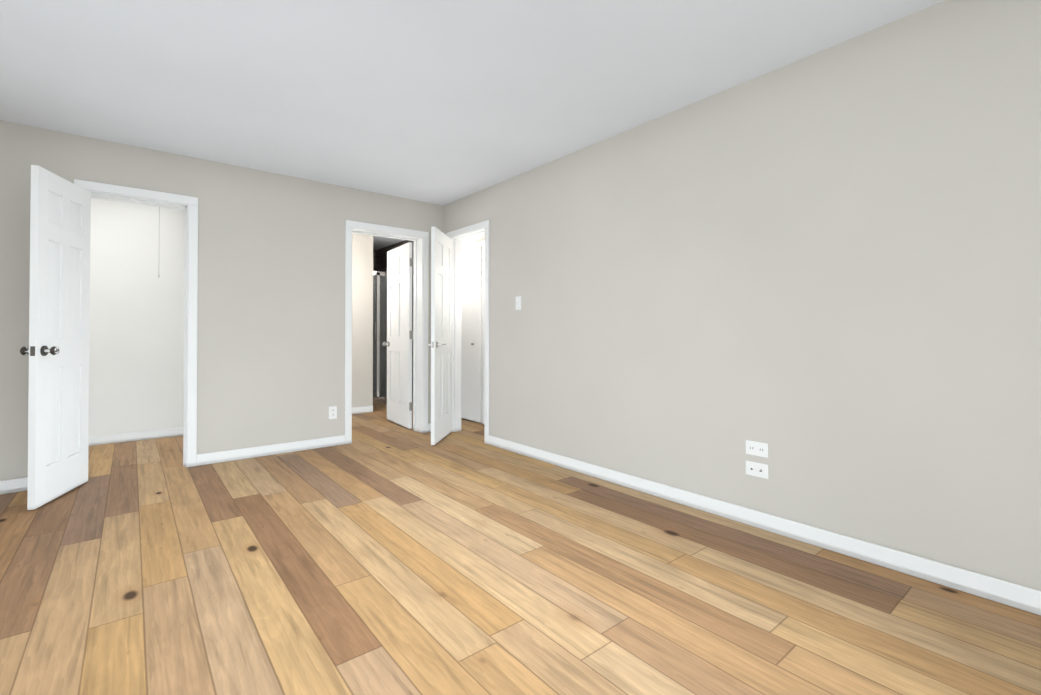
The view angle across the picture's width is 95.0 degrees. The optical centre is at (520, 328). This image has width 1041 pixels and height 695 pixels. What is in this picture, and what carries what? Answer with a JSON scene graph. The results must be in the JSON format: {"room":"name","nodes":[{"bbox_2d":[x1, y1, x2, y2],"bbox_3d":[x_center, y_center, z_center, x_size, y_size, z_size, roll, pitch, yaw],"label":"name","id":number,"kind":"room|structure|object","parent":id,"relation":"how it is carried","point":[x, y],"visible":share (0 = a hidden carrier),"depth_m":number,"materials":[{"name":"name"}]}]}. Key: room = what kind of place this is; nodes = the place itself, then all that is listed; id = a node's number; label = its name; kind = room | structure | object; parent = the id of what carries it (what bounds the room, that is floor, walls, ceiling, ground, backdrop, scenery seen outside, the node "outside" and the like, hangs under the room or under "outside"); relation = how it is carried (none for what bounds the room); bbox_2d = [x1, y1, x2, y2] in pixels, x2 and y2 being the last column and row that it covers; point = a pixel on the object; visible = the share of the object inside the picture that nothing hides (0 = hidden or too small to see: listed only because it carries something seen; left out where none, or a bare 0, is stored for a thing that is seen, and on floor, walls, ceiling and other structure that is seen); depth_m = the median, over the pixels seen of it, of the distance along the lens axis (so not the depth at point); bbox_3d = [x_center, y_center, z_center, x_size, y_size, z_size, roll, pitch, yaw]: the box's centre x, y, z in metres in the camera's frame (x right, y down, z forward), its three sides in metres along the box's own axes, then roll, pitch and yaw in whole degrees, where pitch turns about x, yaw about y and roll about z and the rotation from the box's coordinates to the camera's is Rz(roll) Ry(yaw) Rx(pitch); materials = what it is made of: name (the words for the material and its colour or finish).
{"room":"empty bedroom","nodes":[
{"label":"empty bedroom","id":0,"kind":"room"},
{"bbox_2d":[89,198,184,435],"bbox_3d":[-3.999,-0.128,4.451,1.820,2.410,0.120,0,-1,-39],"label":"wall","id":1,"kind":"structure","parent":0,"point":[136,361],"depth_m":4.59,"materials":[{"name":"white paint"}]},
{"bbox_2d":[89,427,182,445],"bbox_3d":[-3.955,1.033,4.386,1.580,0.088,0.018,0,-1,-39],"label":"baseboard","id":2,"kind":"structure","parent":1,"relation":"attached to","point":[130,436],"depth_m":4.57,"materials":[{"name":"white wood"}]},
{"bbox_2d":[0,120,442,480],"bbox_3d":[-2.510,-0.134,3.885,4.410,2.410,0.200,0,-1,-39],"label":"wall","id":3,"kind":"structure","parent":0,"point":[271,319],"depth_m":3.93,"materials":[{"name":"beige paint"}]},
{"bbox_2d":[0,477,27,494],"bbox_3d":[-3.556,1.017,2.879,1.232,0.088,0.018,0,-1,-39],"label":"baseboard","id":4,"kind":"structure","parent":3,"relation":"attached to","point":[19,484],"depth_m":3.09,"materials":[{"name":"white wood"}]},
{"bbox_2d":[20,165,90,509],"bbox_3d":[-2.924,0.049,3.045,0.178,2.003,0.576,0,-1,-18],"label":"closet door","id":5,"kind":"structure","parent":3,"relation":"in","point":[57,350],"depth_m":2.98,"materials":[{"name":"white wood"}]},
{"bbox_2d":[74,179,197,466],"bbox_3d":[-2.872,0.043,3.588,0.617,2.050,0.202,0,-1,-39],"label":"door frame","id":6,"kind":"structure","parent":3,"relation":"attached to","point":[132,197],"depth_m":3.69,"materials":[{"name":"white wood"}]},
{"bbox_2d":[196,435,344,465],"bbox_3d":[-2.083,1.029,4.084,1.147,0.088,0.014,0,-1,-39],"label":"baseboard","id":7,"kind":"structure","parent":3,"relation":"attached to","point":[259,451],"depth_m":4.03,"materials":[{"name":"white wood"}]},
{"bbox_2d":[329,406,336,418],"bbox_3d":[-1.724,0.770,4.384,0.072,0.116,0.007,0,-1,-39],"label":"electrical outlet","id":8,"kind":"object","parent":3,"relation":"attached to","point":[332,412],"visible":1,"depth_m":4.38,"materials":[{"name":"white plastic"}]},
{"bbox_2d":[345,220,428,443],"bbox_3d":[-1.367,0.032,4.807,0.866,2.098,0.217,0,-1,-39],"label":"door frame","id":9,"kind":"structure","parent":3,"relation":"attached to","point":[349,224],"depth_m":4.96,"materials":[{"name":"white wood"}]},
{"bbox_2d":[383,242,412,428],"bbox_3d":[-1.380,0.073,5.418,0.178,2.003,0.726,0,-1,-34],"label":"hall door","id":10,"kind":"structure","parent":3,"relation":"in","point":[399,335],"depth_m":5.35,"materials":[{"name":"white wood"}]},
{"bbox_2d":[352,233,372,406],"bbox_3d":[-2.428,-0.112,5.979,1.145,2.410,0.120,0,-1,-39],"label":"wall","id":11,"kind":"structure","parent":0,"point":[362,319],"depth_m":6.21,"materials":[{"name":"beige paint"}]},
{"bbox_2d":[352,405,372,413],"bbox_3d":[-2.372,1.048,5.923,1.115,0.088,0.018,0,-1,-39],"label":"baseboard","id":12,"kind":"structure","parent":11,"relation":"attached to","point":[362,409],"depth_m":6.17,"materials":[{"name":"white wood"}]},
{"bbox_2d":[373,250,374,270],"bbox_3d":[-2.766,-0.094,7.819,0.600,2.410,0.400,0,-1,-39],"label":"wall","id":13,"kind":"structure","parent":0,"point":[373,250],"depth_m":7.86,"materials":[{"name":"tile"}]},
{"bbox_2d":[375,233,484,422],"bbox_3d":[-1.108,-0.108,6.397,0.120,2.410,4.700,0,-1,-39],"label":"wall","id":14,"kind":"structure","parent":0,"point":[379,260],"depth_m":7.19,"materials":[{"name":"paint"}]},
{"bbox_2d":[461,247,481,422],"bbox_3d":[-0.734,0.070,5.781,0.070,2.018,0.845,0,-1,-39],"label":"closet door","id":15,"kind":"structure","parent":14,"relation":"in","point":[471,335],"depth_m":5.60,"materials":[{"name":"white wood"}]},
{"bbox_2d":[462,240,484,423],"bbox_3d":[-0.710,0.040,5.801,0.016,2.102,0.979,0,-1,-39],"label":"trim","id":16,"kind":"structure","parent":14,"relation":"attached to","point":[474,245],"depth_m":5.44,"materials":[{"name":"white wood"}]},
{"bbox_2d":[0,0,943,249],"bbox_3d":[-1.388,-1.398,2.942,4.940,0.100,9.720,0,-1,-39],"label":"ceiling","id":17,"kind":"structure","parent":0,"point":[441,102],"depth_m":2.52,"materials":[{"name":"white paint"}]},
{"bbox_2d":[0,404,1040,694],"bbox_3d":[-1.388,1.112,2.917,4.940,0.100,9.720,0,-1,-39],"label":"floor","id":18,"kind":"structure","parent":0,"point":[380,554],"depth_m":1.90,"materials":[{"name":"brown wood"}]},
{"bbox_2d":[373,271,386,404],"bbox_3d":[-2.053,0.135,6.948,0.625,1.935,0.088,0,-1,-39],"label":"shower frame","id":19,"kind":"object","parent":18,"relation":"on","point":[379,338],"visible":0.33,"depth_m":6.95,"materials":[{"name":"silver metal"}]},
{"bbox_2d":[443,0,1040,590],"bbox_3d":[1.178,-0.145,2.759,0.120,2.410,6.210,0,-1,-39],"label":"wall","id":20,"kind":"structure","parent":0,"point":[819,272],"depth_m":2.32,"materials":[{"name":"beige paint"}]},
{"bbox_2d":[427,227,451,444],"bbox_3d":[-0.766,0.066,4.681,0.148,2.003,0.626,0,-1,7],"label":"entry door","id":21,"kind":"structure","parent":20,"relation":"in","point":[441,336],"depth_m":4.59,"materials":[{"name":"white wood"}]},
{"bbox_2d":[446,220,488,443],"bbox_3d":[-0.491,0.032,4.790,0.137,2.098,0.766,0,-1,-39],"label":"door frame","id":22,"kind":"structure","parent":20,"relation":"attached to","point":[471,228],"depth_m":4.84,"materials":[{"name":"white wood"}]},
{"bbox_2d":[516,296,520,309],"bbox_3d":[-0.021,-0.222,4.123,0.013,0.116,0.072,0,-1,-39],"label":"light switch","id":23,"kind":"object","parent":20,"relation":"attached to","point":[518,302],"visible":1,"depth_m":4.12,"materials":[{"name":"white plastic"}]},
{"bbox_2d":[746,440,767,457],"bbox_3d":[1.262,0.641,2.548,0.007,0.074,0.118,0,-1,-39],"label":"electrical outlet","id":24,"kind":"object","parent":20,"relation":"attached to","point":[760,449],"visible":1,"depth_m":2.54,"materials":[{"name":"white plastic"}]},
{"bbox_2d":[746,460,768,478],"bbox_3d":[1.259,0.752,2.545,0.014,0.074,0.118,0,-1,-39],"label":"outlet","id":25,"kind":"object","parent":20,"relation":"attached to","point":[756,469],"visible":1,"depth_m":2.54,"materials":[{"name":"white plastic"}]},
{"bbox_2d":[488,435,1040,615],"bbox_3d":[1.358,1.013,2.417,0.018,0.088,5.232,0,-1,-39],"label":"baseboard","id":26,"kind":"structure","parent":20,"relation":"attached to","point":[1024,598],"depth_m":2.29,"materials":[{"name":"white wood"}]}
]}

